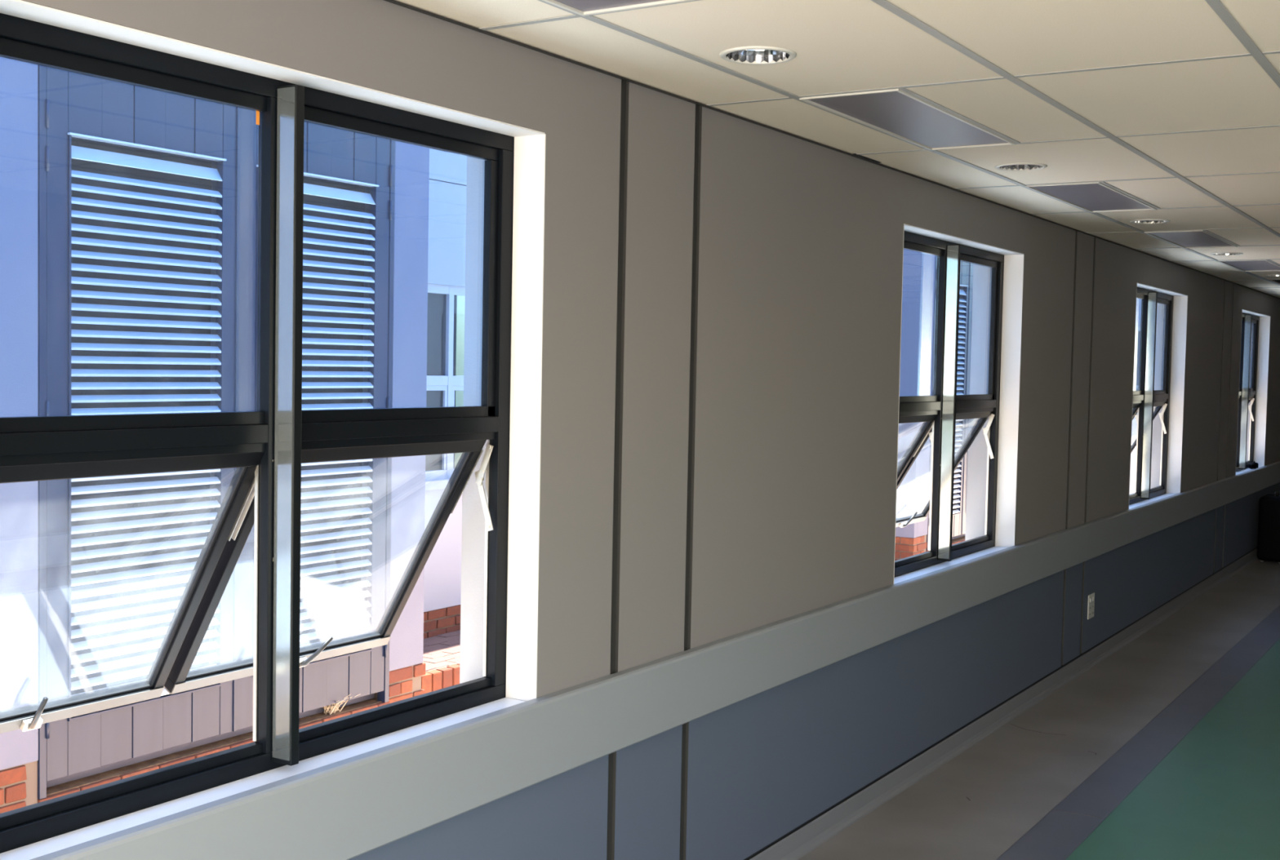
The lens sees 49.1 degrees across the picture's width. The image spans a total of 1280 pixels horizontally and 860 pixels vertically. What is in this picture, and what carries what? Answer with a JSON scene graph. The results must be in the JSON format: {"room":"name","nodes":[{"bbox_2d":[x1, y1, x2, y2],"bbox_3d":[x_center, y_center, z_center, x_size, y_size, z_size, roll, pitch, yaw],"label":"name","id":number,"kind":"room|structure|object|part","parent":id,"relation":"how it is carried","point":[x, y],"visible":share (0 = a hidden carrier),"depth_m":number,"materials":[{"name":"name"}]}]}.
{"room":"hospital corridor","nodes":[
{"label":"hospital corridor","id":0,"kind":"room"},
{"bbox_2d":[21,0,1279,859],"bbox_3d":[4.315,0.121,11.541,0.282,3.900,27.900,3,3,32],"label":"wall","id":1,"kind":"structure","parent":0,"point":[722,297],"depth_m":5.06,"materials":[{"name":"grey paint"}]},
{"bbox_2d":[0,0,546,859],"bbox_3d":[-0.973,0.040,3.394,0.527,1.726,1.912,3,3,32],"label":"window","id":2,"kind":"structure","parent":1,"relation":"in","point":[496,431],"depth_m":3.35,"materials":[{"name":"black metal"}]},
{"bbox_3d":[-1.385,0.669,3.193,0.023,0.027,0.045,3,3,32],"label":"handle","id":3,"kind":"part","parent":2,"relation":"part of","materials":[{"name":"silver metal"}]},
{"bbox_3d":[-1.362,0.642,3.172,0.056,0.081,0.016,2,3,27],"label":"handle lever","id":4,"kind":"part","parent":2,"relation":"part of","materials":[{"name":"grey metal"}]},
{"bbox_3d":[-1.087,-0.380,2.957,0.006,0.694,0.748,3,3,32],"label":"pane","id":5,"kind":"part","parent":2,"relation":"part of","materials":[{"name":"clear glass"}]},
{"bbox_3d":[-1.264,0.360,3.073,0.403,0.650,0.792,3,3,32],"label":"sash","id":6,"kind":"part","parent":2,"relation":"part of","materials":[{"name":"clear glass"}]},
{"bbox_3d":[-0.831,-0.007,3.270,0.056,1.566,0.002,3,3,32],"label":"fin plate","id":7,"kind":"part","parent":2,"relation":"part of","materials":[{"name":"grey metal"}]},
{"bbox_3d":[-0.943,0.645,3.891,0.023,0.027,0.045,3,3,32],"label":"handle","id":8,"kind":"part","parent":2,"relation":"part of","materials":[{"name":"silver metal"}]},
{"bbox_3d":[-0.901,0.616,3.903,0.097,0.082,0.015,0,3,-27],"label":"handle lever","id":9,"kind":"part","parent":2,"relation":"part of","materials":[{"name":"grey metal"}]},
{"bbox_3d":[-0.822,0.336,3.770,0.403,0.650,0.792,3,3,32],"label":"sash","id":10,"kind":"part","parent":2,"relation":"part of","materials":[{"name":"clear glass"}]},
{"bbox_3d":[-0.640,-0.405,3.662,0.006,0.694,0.748,3,3,32],"label":"pane","id":11,"kind":"part","parent":2,"relation":"part of","materials":[{"name":"clear glass"}]},
{"bbox_3d":[-0.447,0.203,4.014,0.069,0.172,0.003,3,3,32],"label":"stay arm","id":12,"kind":"part","parent":2,"relation":"part of","materials":[{"name":"silver metal"}]},
{"bbox_3d":[-0.444,0.099,4.004,0.061,0.122,0.003,3,3,32],"label":"stay arm","id":13,"kind":"part","parent":2,"relation":"part of","materials":[{"name":"silver metal"}]},
{"bbox_3d":[-1.292,-0.081,2.400,0.012,1.873,4.530,3,3,32],"label":"wall panel","id":14,"kind":"part","parent":1,"relation":"part of","materials":[{"name":"grey paint"}]},
{"bbox_3d":[-1.318,1.266,2.463,0.012,0.821,4.530,3,3,32],"label":"wall panel","id":15,"kind":"part","parent":1,"relation":"part of","materials":[{"name":"blue paint"}]},
{"bbox_3d":[0.026,1.192,4.584,0.012,0.821,0.405,3,3,32],"label":"wall panel","id":16,"kind":"part","parent":1,"relation":"part of","materials":[{"name":"blue paint"}]},
{"bbox_2d":[29,461,1279,859],"bbox_3d":[4.441,0.630,11.479,0.040,0.233,27.900,3,3,32],"label":"trim","id":17,"kind":"structure","parent":1,"relation":"attached to","point":[349,808],"depth_m":4.11,"materials":[{"name":"grey paint"}]},
{"bbox_3d":[0.052,-0.154,4.521,0.012,1.873,0.405,3,3,32],"label":"wall panel","id":18,"kind":"part","parent":1,"relation":"part of","materials":[{"name":"grey paint"}]},
{"bbox_3d":[1.381,1.118,6.724,0.012,0.821,4.573,3,3,32],"label":"wall panel","id":19,"kind":"part","parent":1,"relation":"part of","materials":[{"name":"blue paint"}]},
{"bbox_3d":[1.408,-0.228,6.661,0.012,1.873,4.573,3,3,32],"label":"wall panel","id":20,"kind":"part","parent":1,"relation":"part of","materials":[{"name":"grey paint"}]},
{"bbox_2d":[893,223,1023,584],"bbox_3d":[1.400,-0.090,7.139,0.527,1.726,1.912,3,3,32],"label":"window","id":21,"kind":"structure","parent":1,"relation":"in","point":[939,412],"depth_m":7.70,"materials":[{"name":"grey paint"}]},
{"bbox_3d":[1.429,0.516,7.635,0.023,0.027,0.045,3,3,32],"label":"handle","id":22,"kind":"part","parent":21,"relation":"part of","materials":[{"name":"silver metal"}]},
{"bbox_3d":[1.471,0.487,7.647,0.097,0.082,0.015,0,3,-27],"label":"handle lever","id":23,"kind":"part","parent":21,"relation":"part of","materials":[{"name":"grey metal"}]},
{"bbox_3d":[1.109,0.230,6.818,0.403,0.650,0.792,3,3,32],"label":"sash","id":24,"kind":"part","parent":21,"relation":"part of","materials":[{"name":"clear glass"}]},
{"bbox_3d":[1.551,0.206,7.515,0.403,0.650,0.792,3,3,32],"label":"sash","id":25,"kind":"part","parent":21,"relation":"part of","materials":[{"name":"clear glass"}]},
{"bbox_3d":[1.542,-0.136,7.015,0.056,1.566,0.002,3,3,32],"label":"fin plate","id":26,"kind":"part","parent":21,"relation":"part of","materials":[{"name":"grey metal"}]},
{"bbox_3d":[1.926,0.073,7.758,0.069,0.172,0.003,3,3,32],"label":"stay arm","id":27,"kind":"part","parent":21,"relation":"part of","materials":[{"name":"silver metal"}]},
{"bbox_3d":[1.928,-0.030,7.748,0.061,0.122,0.003,3,3,32],"label":"stay arm","id":28,"kind":"part","parent":21,"relation":"part of","materials":[{"name":"silver metal"}]},
{"bbox_2d":[749,548,1257,859],"bbox_3d":[4.421,1.426,11.519,0.030,0.099,27.900,3,3,32],"label":"baseboard","id":29,"kind":"structure","parent":1,"relation":"attached to","point":[794,846],"depth_m":7.13,"materials":[{"name":"grey plastic"}]},
{"bbox_3d":[2.732,1.045,8.856,0.012,0.821,0.387,3,3,32],"label":"wall panel","id":30,"kind":"part","parent":1,"relation":"part of","materials":[{"name":"blue paint"}]},
{"bbox_3d":[2.759,-0.302,8.793,0.012,1.873,0.387,3,3,32],"label":"wall panel","id":31,"kind":"part","parent":1,"relation":"part of","materials":[{"name":"grey paint"}]},
{"bbox_2d":[1087,592,1094,619],"bbox_3d":[2.963,1.155,9.206,0.013,0.160,0.144,3,3,32],"label":"wall socket","id":32,"kind":"object","parent":1,"relation":"attached to","point":[1091,606],"visible":1,"depth_m":9.19,"materials":[{"name":"grey plastic"}]},
{"bbox_3d":[4.060,0.972,10.951,0.012,0.821,4.485,3,3,32],"label":"wall panel","id":33,"kind":"part","parent":1,"relation":"part of","materials":[{"name":"blue paint"}]},
{"bbox_3d":[4.086,-0.374,10.888,0.012,1.873,4.485,3,3,32],"label":"wall panel","id":34,"kind":"part","parent":1,"relation":"part of","materials":[{"name":"grey paint"}]},
{"bbox_2d":[1128,282,1187,509],"bbox_3d":[3.743,-0.217,10.837,0.527,1.726,1.912,3,3,32],"label":"window","id":35,"kind":"structure","parent":1,"relation":"in","point":[1153,397],"depth_m":11.42,"materials":[{"name":"grey paint"}]},
{"bbox_3d":[3.452,0.103,10.516,0.403,0.650,0.792,3,3,32],"label":"sash","id":36,"kind":"part","parent":35,"relation":"part of","materials":[{"name":"black metal"}]},
{"bbox_3d":[3.894,0.079,11.213,0.403,0.650,0.792,3,3,32],"label":"sash","id":37,"kind":"part","parent":35,"relation":"part of","materials":[{"name":"black metal"}]},
{"bbox_3d":[3.885,-0.264,10.713,0.056,1.566,0.002,3,3,32],"label":"fin plate","id":38,"kind":"part","parent":35,"relation":"part of","materials":[{"name":"grey metal"}]},
{"bbox_3d":[4.269,-0.055,11.457,0.069,0.172,0.003,3,3,32],"label":"stay arm","id":39,"kind":"part","parent":35,"relation":"part of","materials":[{"name":"silver metal"}]},
{"bbox_3d":[4.271,-0.158,11.447,0.061,0.122,0.003,3,3,32],"label":"stay arm","id":40,"kind":"part","parent":35,"relation":"part of","materials":[{"name":"silver metal"}]},
{"bbox_3d":[5.389,0.900,13.048,0.012,0.821,0.393,3,3,32],"label":"wall panel","id":41,"kind":"part","parent":1,"relation":"part of","materials":[{"name":"blue paint"}]},
{"bbox_3d":[5.415,-0.446,12.985,0.012,1.873,0.393,3,3,32],"label":"wall panel","id":42,"kind":"part","parent":1,"relation":"part of","materials":[{"name":"grey paint"}]},
{"bbox_3d":[6.711,0.828,15.136,0.012,0.821,4.462,3,3,32],"label":"wall panel","id":43,"kind":"part","parent":1,"relation":"part of","materials":[{"name":"blue paint"}]},
{"bbox_2d":[1235,309,1270,475],"bbox_3d":[6.052,-0.343,14.481,0.527,1.726,1.912,3,3,32],"label":"window","id":44,"kind":"structure","parent":1,"relation":"in","point":[1252,328],"depth_m":15.06,"materials":[{"name":"grey"}]},
{"bbox_3d":[6.194,-0.390,14.357,0.056,1.566,0.002,3,3,32],"label":"fin plate","id":45,"kind":"part","parent":44,"relation":"part of","materials":[{"name":"grey metal"}]},
{"bbox_3d":[6.578,-0.180,15.101,0.069,0.172,0.003,3,3,32],"label":"stay arm","id":46,"kind":"part","parent":44,"relation":"part of","materials":[{"name":"silver metal"}]},
{"bbox_3d":[6.580,-0.284,15.091,0.061,0.122,0.003,3,3,32],"label":"stay arm","id":47,"kind":"part","parent":44,"relation":"part of","materials":[{"name":"silver metal"}]},
{"bbox_3d":[6.385,-0.787,14.749,0.006,0.694,0.748,3,3,32],"label":"pane","id":48,"kind":"part","parent":44,"relation":"part of","materials":[{"name":"clear glass"}]},
{"bbox_2d":[1248,461,1258,469],"bbox_3d":[6.511,0.367,14.893,0.083,0.076,0.387,3,3,32],"label":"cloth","id":49,"kind":"object","parent":44,"relation":"on","point":[1252,465],"visible":1,"depth_m":14.81,"materials":[{"name":"black fabric"}]},
{"bbox_3d":[6.738,-0.518,15.073,0.012,1.873,4.462,3,3,32],"label":"wall panel","id":50,"kind":"part","parent":1,"relation":"part of","materials":[{"name":"grey paint"}]},
{"bbox_2d":[383,0,1279,298],"bbox_3d":[6.207,-1.439,10.289,4.680,0.426,27.900,3,3,32],"label":"ceiling","id":51,"kind":"structure","parent":0,"point":[1172,107],"depth_m":4.20,"materials":[{"name":"grey"}]},
{"bbox_2d":[542,0,695,16],"bbox_3d":[-0.312,-1.054,2.898,0.340,0.098,1.176,3,3,32],"label":"light panel","id":52,"kind":"object","parent":51,"relation":"attached to","point":[581,7],"visible":1,"depth_m":3.39,"materials":[{"name":"white plastic"}]},
{"bbox_2d":[554,0,666,12],"bbox_3d":[-0.313,-1.013,2.900,0.317,0.004,1.151,3,3,32],"label":"diffuser","id":53,"kind":"object","parent":52,"relation":"attached to","point":[573,6],"depth_m":3.39,"materials":[{"name":"grey"}]},
{"bbox_2d":[719,46,796,64],"bbox_3d":[0.330,-1.103,3.910,0.214,0.125,0.214,3,3,32],"label":"recessed light","id":54,"kind":"object","parent":51,"relation":"in","point":[744,55],"visible":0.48,"depth_m":3.98,"materials":[{"name":"silver metal"}]},
{"bbox_2d":[799,88,1015,150],"bbox_3d":[0.972,-1.124,4.925,0.340,0.098,1.176,3,3,32],"label":"light panel","id":55,"kind":"object","parent":51,"relation":"attached to","point":[895,113],"visible":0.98,"depth_m":4.87,"materials":[{"name":"translucent plastic diffuser"},{"name":"white painted metal frame"}]},
{"bbox_2d":[995,162,1047,171],"bbox_3d":[1.614,-1.173,5.937,0.214,0.125,0.214,3,3,32],"label":"recessed light","id":56,"kind":"object","parent":51,"relation":"in","point":[1020,166],"visible":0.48,"depth_m":6.00,"materials":[{"name":"silver metal"}]},
{"bbox_2d":[1025,182,1156,213],"bbox_3d":[2.256,-1.194,6.951,0.340,0.098,1.176,3,3,32],"label":"light panel","id":57,"kind":"object","parent":51,"relation":"attached to","point":[1095,197],"visible":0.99,"depth_m":6.92,"materials":[{"name":"grey plastic"}]},
{"bbox_2d":[1129,219,1169,223],"bbox_3d":[2.898,-1.243,7.963,0.214,0.125,0.214,3,3,32],"label":"recessed light","id":58,"kind":"object","parent":51,"relation":"in","point":[1137,221],"visible":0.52,"depth_m":8.02,"materials":[{"name":"silver metal"}]},
{"bbox_2d":[1143,230,1237,248],"bbox_3d":[3.540,-1.264,8.977,0.340,0.098,1.176,3,3,32],"label":"light panel","id":59,"kind":"object","parent":51,"relation":"attached to","point":[1197,238],"visible":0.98,"depth_m":8.96,"materials":[{"name":"grey plastic"}]},
{"bbox_2d":[1210,252,1243,255],"bbox_3d":[4.182,-1.313,9.990,0.214,0.125,0.214,3,3,32],"label":"recessed light","id":60,"kind":"object","parent":51,"relation":"in","point":[1222,253],"visible":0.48,"depth_m":10.01,"materials":[{"name":"silver metal"}]},
{"bbox_2d":[1217,259,1279,271],"bbox_3d":[4.824,-1.333,11.004,0.340,0.098,1.176,3,3,32],"label":"light panel","id":61,"kind":"object","parent":51,"relation":"attached to","point":[1260,265],"visible":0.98,"depth_m":10.98,"materials":[{"name":"grey plastic"}]},
{"bbox_2d":[1264,274,1279,276],"bbox_3d":[5.466,-1.383,12.016,0.214,0.125,0.214,3,3,32],"label":"recessed light","id":62,"kind":"object","parent":51,"relation":"in","point":[1271,275],"visible":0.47,"depth_m":12.09,"materials":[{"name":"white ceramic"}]},
{"bbox_2d":[798,559,1279,859],"bbox_3d":[6.146,1.661,10.435,4.680,0.201,27.900,3,3,32],"label":"floor","id":63,"kind":"structure","parent":0,"point":[1166,748],"depth_m":6.86,"materials":[{"name":"plastic"}]},
{"bbox_2d":[1257,491,1279,564],"bbox_3d":[6.639,1.008,14.612,0.320,0.732,0.440,3,3,32],"label":"trash can","id":64,"kind":"object","parent":63,"relation":"on","point":[1268,520],"visible":1,"depth_m":14.46,"materials":[{"name":"black plastic"}]},
{"label":"outside","id":65,"kind":"structure","parent":0,"visible":0},
{"bbox_3d":[-0.595,1.819,17.020,13.718,0.400,52.000,3,3,32],"label":"ground","id":66,"kind":"structure","parent":65,"visible":0},
{"bbox_2d":[0,57,429,813],"bbox_3d":[-4.342,-0.312,5.572,1.610,4.816,8.782,3,3,32],"label":"building","id":67,"kind":"structure","parent":66,"relation":"on","point":[129,213],"depth_m":7.20,"materials":[{"name":"paint"}]},
{"bbox_3d":[-2.818,-0.172,6.576,0.064,3.840,0.037,3,3,32],"label":"door post","id":68,"kind":"part","parent":67,"relation":"part of","materials":[{"name":"paint"}]},
{"bbox_3d":[-2.488,-0.010,7.085,0.052,2.796,0.930,3,3,32],"label":"louvre frame","id":69,"kind":"part","parent":67,"relation":"part of","materials":[{"name":"paint"}]},
{"bbox_3d":[-1.866,-0.044,8.066,0.052,2.796,0.930,3,3,32],"label":"louvre frame","id":70,"kind":"part","parent":67,"relation":"part of","materials":[{"name":"paint"}]},
{"bbox_2d":[322,693,360,715],"bbox_3d":[-1.801,1.627,8.339,0.240,0.118,0.218,1,3,1],"label":"weed","id":71,"kind":"object","parent":67,"relation":"on","point":[332,707],"visible":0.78,"depth_m":8.33,"materials":[{"name":"beige plant"}]},
{"bbox_3d":[-1.550,-0.241,8.578,0.064,3.840,0.037,3,3,32],"label":"door post","id":72,"kind":"part","parent":67,"relation":"part of","materials":[{"name":"paint"}]},
{"bbox_2d":[421,630,460,693],"bbox_3d":[-0.166,1.700,12.807,1.109,0.251,7.650,3,3,32],"label":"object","id":73,"kind":"object","parent":66,"relation":"on","point":[441,653],"visible":0.09,"depth_m":10.50,"materials":[{"name":"brown brick"}]},
{"bbox_2d":[423,148,466,639],"bbox_3d":[-1.196,-0.468,13.236,1.350,4.500,9.100,3,3,32],"label":"building","id":74,"kind":"structure","parent":66,"relation":"on","point":[447,171],"depth_m":11.52,"materials":[{"name":"grey paint"}]},
{"bbox_2d":[425,293,444,471],"bbox_3d":[-1.787,-0.371,11.470,0.015,1.650,0.640,3,3,32],"label":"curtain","id":75,"kind":"object","parent":74,"relation":"hanging from","point":[435,301],"depth_m":11.60,"materials":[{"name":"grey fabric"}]},
{"bbox_3d":[-1.747,-0.011,11.333,0.021,0.693,0.548,3,3,32],"label":"casement rail","id":76,"kind":"part","parent":74,"relation":"part of","materials":[{"name":"grey metal"}]},
{"bbox_3d":[-1.335,-0.034,11.983,0.021,0.693,0.868,3,3,32],"label":"casement rail","id":77,"kind":"part","parent":74,"relation":"part of","materials":[{"name":"grey metal"}]},
{"bbox_2d":[894,248,973,560],"bbox_3d":[3.795,-0.755,18.414,1.610,4.816,4.813,3,3,32],"label":"building","id":78,"kind":"structure","parent":66,"relation":"on","point":[919,269],"depth_m":16.14,"materials":[{"name":"paint"}]},
{"bbox_3d":[3.388,-0.510,16.370,0.064,3.840,0.037,3,3,32],"label":"door post","id":79,"kind":"part","parent":78,"relation":"part of","materials":[{"name":"paint"}]},
{"bbox_3d":[3.718,-0.348,16.879,0.052,2.796,0.930,3,3,32],"label":"louvre frame","id":80,"kind":"part","parent":78,"relation":"part of","materials":[{"name":"paint"}]},
{"bbox_2d":[1129,298,1142,494],"bbox_3d":[9.032,-1.063,26.987,1.900,4.800,6.700,3,3,32],"label":"building","id":81,"kind":"structure","parent":66,"relation":"on","point":[1138,317],"depth_m":24.96,"materials":[{"name":"grey paint"}]}
]}

